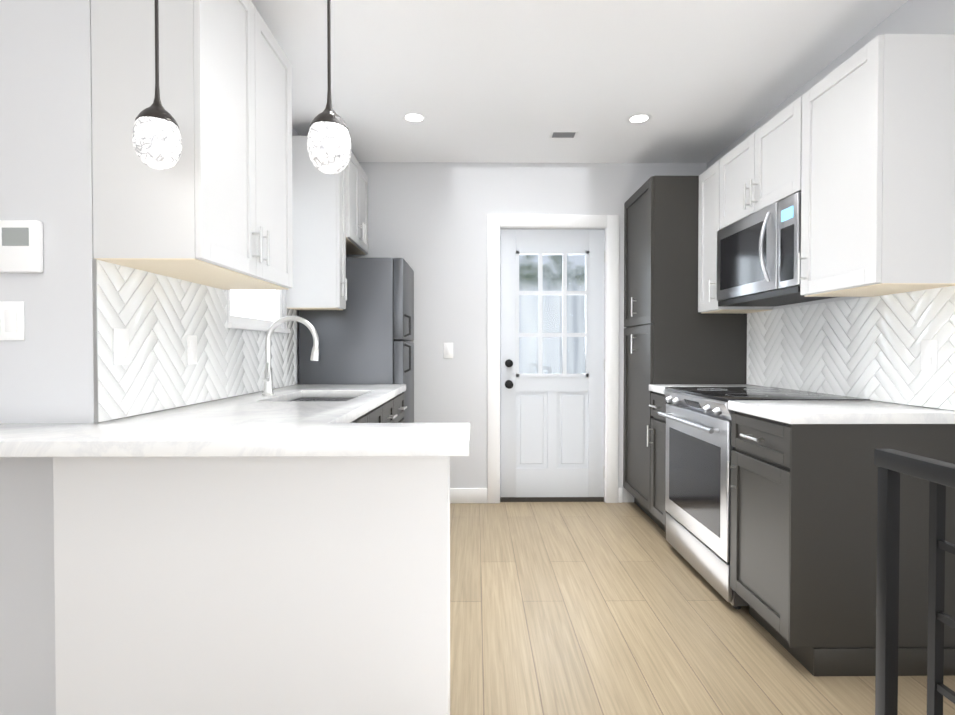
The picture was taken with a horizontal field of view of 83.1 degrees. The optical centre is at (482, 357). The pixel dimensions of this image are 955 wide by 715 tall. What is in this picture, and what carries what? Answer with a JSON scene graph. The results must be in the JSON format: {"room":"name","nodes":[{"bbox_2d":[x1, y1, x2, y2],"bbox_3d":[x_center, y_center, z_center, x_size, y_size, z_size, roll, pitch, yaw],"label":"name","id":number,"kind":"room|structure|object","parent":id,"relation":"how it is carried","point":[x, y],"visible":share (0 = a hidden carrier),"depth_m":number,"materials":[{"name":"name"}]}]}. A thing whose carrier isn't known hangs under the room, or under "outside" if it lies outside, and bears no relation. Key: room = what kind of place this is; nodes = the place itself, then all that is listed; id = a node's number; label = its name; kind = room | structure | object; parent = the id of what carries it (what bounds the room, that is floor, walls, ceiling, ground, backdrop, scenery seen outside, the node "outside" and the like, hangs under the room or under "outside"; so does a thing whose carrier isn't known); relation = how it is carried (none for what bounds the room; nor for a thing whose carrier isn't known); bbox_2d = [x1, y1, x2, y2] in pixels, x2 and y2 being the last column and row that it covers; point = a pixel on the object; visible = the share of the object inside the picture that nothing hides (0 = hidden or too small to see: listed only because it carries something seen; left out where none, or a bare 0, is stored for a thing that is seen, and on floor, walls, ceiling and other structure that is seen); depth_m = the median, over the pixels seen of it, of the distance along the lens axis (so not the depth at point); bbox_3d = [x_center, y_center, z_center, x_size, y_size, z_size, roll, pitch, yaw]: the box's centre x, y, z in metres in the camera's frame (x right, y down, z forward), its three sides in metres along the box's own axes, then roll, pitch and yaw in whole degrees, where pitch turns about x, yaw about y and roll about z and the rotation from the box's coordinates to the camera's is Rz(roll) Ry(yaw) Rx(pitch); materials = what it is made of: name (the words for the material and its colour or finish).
{"room":"kitchen","nodes":[
{"label":"kitchen","id":0,"kind":"room"},
{"bbox_2d":[0,0,55,714],"bbox_3d":[-2.230,-0.143,1.631,1.930,2.500,0.120,0,1,-1],"label":"wall","id":1,"kind":"structure","parent":0,"point":[27,641],"depth_m":1.58,"materials":[{"name":"white paint"}]},
{"bbox_2d":[0,301,24,339],"bbox_3d":[-1.399,-0.107,1.574,0.116,0.114,0.009,0,1,-1],"label":"light switch","id":2,"kind":"object","parent":1,"relation":"attached to","point":[12,322],"visible":1,"depth_m":1.57,"materials":[{"name":"white plastic"}]},
{"bbox_2d":[0,220,42,272],"bbox_3d":[-1.344,-0.322,1.563,0.124,0.150,0.026,0,1,-1],"label":"thermostat","id":3,"kind":"object","parent":1,"relation":"attached to","point":[21,246],"visible":1,"depth_m":1.55,"materials":[{"name":"white plastic"}]},
{"bbox_2d":[48,0,299,422],"bbox_3d":[-1.218,-0.160,2.824,0.120,2.500,2.486,0,1,-1],"label":"wall","id":4,"kind":"structure","parent":0,"point":[70,127],"depth_m":1.58,"materials":[{"name":"white paint"}]},
{"bbox_2d":[92,259,98,421],"bbox_3d":[-1.138,-0.049,1.585,0.011,0.482,0.003,0,1,-1],"label":"trim","id":5,"kind":"structure","parent":4,"relation":"attached to","point":[95,348],"depth_m":1.58,"materials":[{"name":"silver metal"}]},
{"bbox_2d":[91,0,292,289],"bbox_3d":[-0.971,-0.791,1.974,0.352,0.994,0.793,0,1,-1],"label":"upper cabinet","id":6,"kind":"object","parent":4,"relation":"attached to","point":[212,207],"visible":1,"depth_m":1.59,"materials":[{"name":"white wood"}]},
{"bbox_2d":[97,260,296,421],"bbox_3d":[-1.148,-0.062,2.467,0.008,0.482,1.764,0,1,-1],"label":"backsplash","id":7,"kind":"structure","parent":4,"relation":"attached to","point":[160,317],"depth_m":1.97,"materials":[{"name":"white tile"}]},
{"bbox_2d":[113,328,128,364],"bbox_3d":[-1.131,-0.034,1.690,0.008,0.114,0.070,0,1,-1],"label":"electrical outlet","id":8,"kind":"object","parent":7,"relation":"attached to","point":[120,346],"visible":1,"depth_m":1.68,"materials":[{"name":"white plastic"}]},
{"bbox_2d":[187,335,196,364],"bbox_3d":[-1.135,-0.030,2.110,0.008,0.114,0.070,0,1,-1],"label":"electrical outlet","id":9,"kind":"object","parent":7,"relation":"attached to","point":[191,349],"visible":1,"depth_m":2.10,"materials":[{"name":"white plastic"}]},
{"bbox_2d":[227,290,289,332],"bbox_3d":[-1.173,-0.583,2.792,0.092,0.890,0.760,0,1,-1],"label":"window","id":10,"kind":"structure","parent":4,"relation":"in","point":[257,310],"depth_m":2.79,"materials":[{"name":"white"}]},
{"bbox_2d":[286,136,346,309],"bbox_3d":[-0.984,-0.800,3.259,0.352,1.014,0.158,0,1,-1],"label":"upper cabinet","id":11,"kind":"object","parent":4,"relation":"attached to","point":[319,234],"visible":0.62,"depth_m":3.18,"materials":[{"name":"white wood"}]},
{"bbox_2d":[345,151,367,254],"bbox_3d":[-0.978,-1.030,3.636,0.372,0.564,0.594,0,1,-1],"label":"upper cabinet","id":12,"kind":"object","parent":4,"relation":"attached to","point":[356,209],"visible":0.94,"depth_m":3.58,"materials":[{"name":"white wood"}]},
{"bbox_2d":[53,456,449,714],"bbox_3d":[-0.618,0.673,1.506,1.050,0.873,0.120,0,1,-1],"label":"peninsula base panel","id":13,"kind":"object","parent":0,"point":[252,585],"depth_m":1.45,"materials":[{"name":"white"}]},
{"bbox_2d":[346,162,706,501],"bbox_3d":[0.240,-0.178,4.023,3.060,2.500,0.120,0,1,-1],"label":"wall","id":14,"kind":"structure","parent":0,"point":[428,222],"depth_m":3.95,"materials":[{"name":"white paint"}]},
{"bbox_2d":[444,343,452,357],"bbox_3d":[-0.249,-0.052,3.954,0.070,0.114,0.009,0,1,-1],"label":"light switch","id":15,"kind":"object","parent":14,"relation":"attached to","point":[448,350],"visible":1,"depth_m":3.95,"materials":[{"name":"white plastic"}]},
{"bbox_2d":[450,488,622,502],"bbox_3d":[0.278,1.018,3.974,1.515,0.110,0.014,0,1,-1],"label":"baseboard","id":16,"kind":"structure","parent":14,"relation":"attached to","point":[468,495],"depth_m":3.96,"materials":[{"name":"white wood"}]},
{"bbox_2d":[500,229,604,501],"bbox_3d":[0.524,0.063,3.983,0.778,2.019,0.104,0,1,-1],"label":"back door","id":17,"kind":"structure","parent":14,"relation":"in","point":[551,437],"depth_m":4.00,"materials":[{"name":"white paint"}]},
{"bbox_2d":[487,215,618,502],"bbox_3d":[0.520,0.014,4.019,0.964,2.117,0.138,0,1,-1],"label":"door frame","id":18,"kind":"structure","parent":14,"relation":"attached to","point":[609,224],"depth_m":3.95,"materials":[{"name":"white wood"}]},
{"bbox_2d":[251,0,907,162],"bbox_3d":[-0.751,-1.431,0.833,5.110,0.100,6.440,0,1,-1],"label":"ceiling","id":19,"kind":"structure","parent":0,"point":[519,81],"depth_m":2.63,"materials":[{"name":"white paint"}]},
{"bbox_2d":[132,0,181,169],"bbox_3d":[-0.853,-0.942,1.409,0.120,0.894,0.120,0,1,-1],"label":"pendant light","id":20,"kind":"object","parent":19,"relation":"hanging from","point":[157,139],"visible":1,"depth_m":1.38,"materials":[{"name":"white glass"}]},
{"bbox_2d":[307,0,350,173],"bbox_3d":[-0.403,-0.937,1.414,0.120,0.904,0.120,0,1,-1],"label":"pendant light","id":21,"kind":"object","parent":19,"relation":"hanging from","point":[329,145],"visible":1,"depth_m":1.39,"materials":[{"name":"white glass"}]},
{"bbox_2d":[402,112,426,122],"bbox_3d":[-0.402,-1.414,3.178,0.148,0.002,0.148,0,1,-1],"label":"recessed light","id":22,"kind":"object","parent":19,"relation":"in","point":[413,117],"visible":1,"depth_m":3.17,"materials":[{"name":"white"}]},
{"bbox_2d":[549,131,577,137],"bbox_3d":[0.516,-1.414,3.417,0.170,0.008,0.100,0,1,-1],"label":"ceiling vent","id":23,"kind":"object","parent":19,"relation":"in","point":[563,134],"visible":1,"depth_m":3.41,"materials":[{"name":"white metal"}]},
{"bbox_2d":[626,113,651,123],"bbox_3d":[0.928,-1.415,3.192,0.148,0.002,0.148,0,1,-1],"label":"recessed light","id":24,"kind":"object","parent":19,"relation":"in","point":[639,118],"visible":1,"depth_m":3.19,"materials":[{"name":"white"}]},
{"bbox_2d":[450,502,954,714],"bbox_3d":[-0.751,1.143,0.871,5.110,0.050,6.440,0,1,-1],"label":"floor","id":25,"kind":"structure","parent":0,"point":[585,608],"depth_m":2.15,"materials":[{"name":"brown wood"}]},
{"bbox_2d":[299,258,413,422],"bbox_3d":[-0.799,0.225,3.647,0.693,1.705,0.564,0,1,-1],"label":"refrigerator","id":26,"kind":"object","parent":25,"relation":"on","point":[366,335],"visible":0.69,"depth_m":3.36,"materials":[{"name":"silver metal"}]},
{"bbox_2d":[350,414,365,422],"bbox_3d":[-0.806,0.668,1.819,0.677,0.874,0.505,0,1,-1],"label":"base cabinet","id":27,"kind":"object","parent":25,"relation":"on","point":[362,419],"depth_m":2.10,"materials":[{"name":"grey wood"}]},
{"bbox_2d":[0,384,405,456],"bbox_3d":[-0.807,0.302,2.318,0.690,0.240,2.080,0,1,-1],"label":"countertop","id":28,"kind":"structure","parent":27,"relation":"on","point":[305,420],"depth_m":1.48,"materials":[{"name":"white stone"}]},
{"bbox_2d":[262,316,318,395],"bbox_3d":[-0.908,-0.010,2.534,0.269,0.376,0.092,0,1,-1],"label":"faucet","id":29,"kind":"object","parent":28,"relation":"on","point":[268,382],"visible":1,"depth_m":2.54,"materials":[{"name":"silver metal"}]},
{"bbox_2d":[366,409,373,422],"bbox_3d":[-0.809,0.663,2.113,0.677,0.874,0.314,0,1,-1],"label":"base cabinet","id":30,"kind":"object","parent":25,"relation":"on","point":[370,415],"depth_m":2.28,"materials":[{"name":"grey wood"}]},
{"bbox_2d":[374,393,405,422],"bbox_3d":[-0.820,0.649,3.109,0.677,0.874,0.506,0,1,-1],"label":"base cabinet","id":31,"kind":"object","parent":25,"relation":"on","point":[392,410],"depth_m":2.86,"materials":[{"name":"grey wood"}]},
{"bbox_2d":[647,392,669,532],"bbox_3d":[1.334,0.647,3.220,0.644,0.874,0.284,0,1,-1],"label":"base cabinet","id":32,"kind":"object","parent":25,"relation":"on","point":[658,511],"visible":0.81,"depth_m":3.23,"materials":[{"name":"grey wood"}]},
{"bbox_2d":[623,176,746,529],"bbox_3d":[1.329,-0.028,3.665,0.644,2.210,0.615,0,1,-1],"label":"pantry","id":33,"kind":"object","parent":25,"relation":"on","point":[672,335],"visible":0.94,"depth_m":3.36,"materials":[{"name":"grey wood"}]},
{"bbox_2d":[658,387,869,608],"bbox_3d":[1.322,0.632,2.691,0.673,0.920,0.766,0,1,-1],"label":"range","id":34,"kind":"object","parent":25,"relation":"on","point":[699,447],"visible":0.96,"depth_m":2.58,"materials":[{"name":"silver metal"}]},
{"bbox_2d":[726,411,954,675],"bbox_3d":[1.347,0.664,2.081,0.644,0.874,0.446,0,1,-1],"label":"base cabinet","id":35,"kind":"object","parent":25,"relation":"on","point":[803,559],"visible":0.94,"depth_m":1.86,"materials":[{"name":"grey wood"}]},
{"bbox_2d":[649,384,954,423],"bbox_3d":[1.353,0.198,2.599,0.620,0.039,1.515,0,1,-1],"label":"countertop","id":36,"kind":"structure","parent":35,"relation":"on","point":[831,412],"depth_m":1.92,"materials":[{"name":"white stone"}]},
{"bbox_2d":[874,449,954,714],"bbox_3d":[0.935,0.680,-0.046,0.040,0.903,2.585,0,1,-1],"label":"stair railing","id":37,"kind":"object","parent":25,"relation":"on","point":[893,464],"visible":1,"depth_m":1.21,"materials":[{"name":"black metal"}]},
{"bbox_2d":[707,0,954,410],"bbox_3d":[1.743,-0.133,0.939,0.120,2.500,6.320,0,1,-1],"label":"wall","id":38,"kind":"structure","parent":0,"point":[923,17],"depth_m":2.18,"materials":[{"name":"white paint"}]},
{"bbox_2d":[698,160,772,312],"bbox_3d":[1.480,-0.699,3.203,0.352,0.854,0.285,0,1,-1],"label":"upper cabinet","id":39,"kind":"object","parent":38,"relation":"attached to","point":[709,204],"visible":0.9,"depth_m":3.20,"materials":[{"name":"white wood"}]},
{"bbox_2d":[719,96,801,229],"bbox_3d":[1.486,-0.915,2.670,0.352,0.406,0.764,0,1,-1],"label":"upper cabinet","id":40,"kind":"object","parent":38,"relation":"attached to","point":[760,168],"visible":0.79,"depth_m":2.59,"materials":[{"name":"white wood"}]},
{"bbox_2d":[717,192,835,306],"bbox_3d":[1.469,-0.497,2.676,0.386,0.426,0.760,0,1,-1],"label":"microwave","id":41,"kind":"object","parent":40,"relation":"attached to","point":[758,251],"visible":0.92,"depth_m":2.58,"materials":[{"name":"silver metal"}]},
{"bbox_2d":[746,286,954,410],"bbox_3d":[1.663,-0.040,2.317,0.008,0.442,2.076,0,1,-1],"label":"backsplash","id":42,"kind":"structure","parent":38,"relation":"attached to","point":[867,348],"depth_m":2.35,"materials":[{"name":"white tile"}]},
{"bbox_2d":[921,340,937,370],"bbox_3d":[1.657,-0.008,2.000,0.008,0.114,0.070,0,1,-1],"label":"electrical outlet","id":43,"kind":"object","parent":42,"relation":"attached to","point":[929,355],"visible":1,"depth_m":1.99,"materials":[{"name":"white plastic"}]},
{"bbox_2d":[797,34,954,296],"bbox_3d":[1.492,-0.682,2.067,0.352,0.854,0.438,0,1,-1],"label":"upper cabinet","id":44,"kind":"object","parent":38,"relation":"attached to","point":[878,174],"visible":1,"depth_m":1.85,"materials":[{"name":"white wood"}]},
{"label":"outside","id":45,"kind":"structure","parent":0,"visible":0},
{"bbox_2d":[519,255,584,373],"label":"window","id":46,"kind":"structure","parent":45,"point":[574,316],"depth_m":4.86,"materials":[{"name":"clear glass"}]}
]}

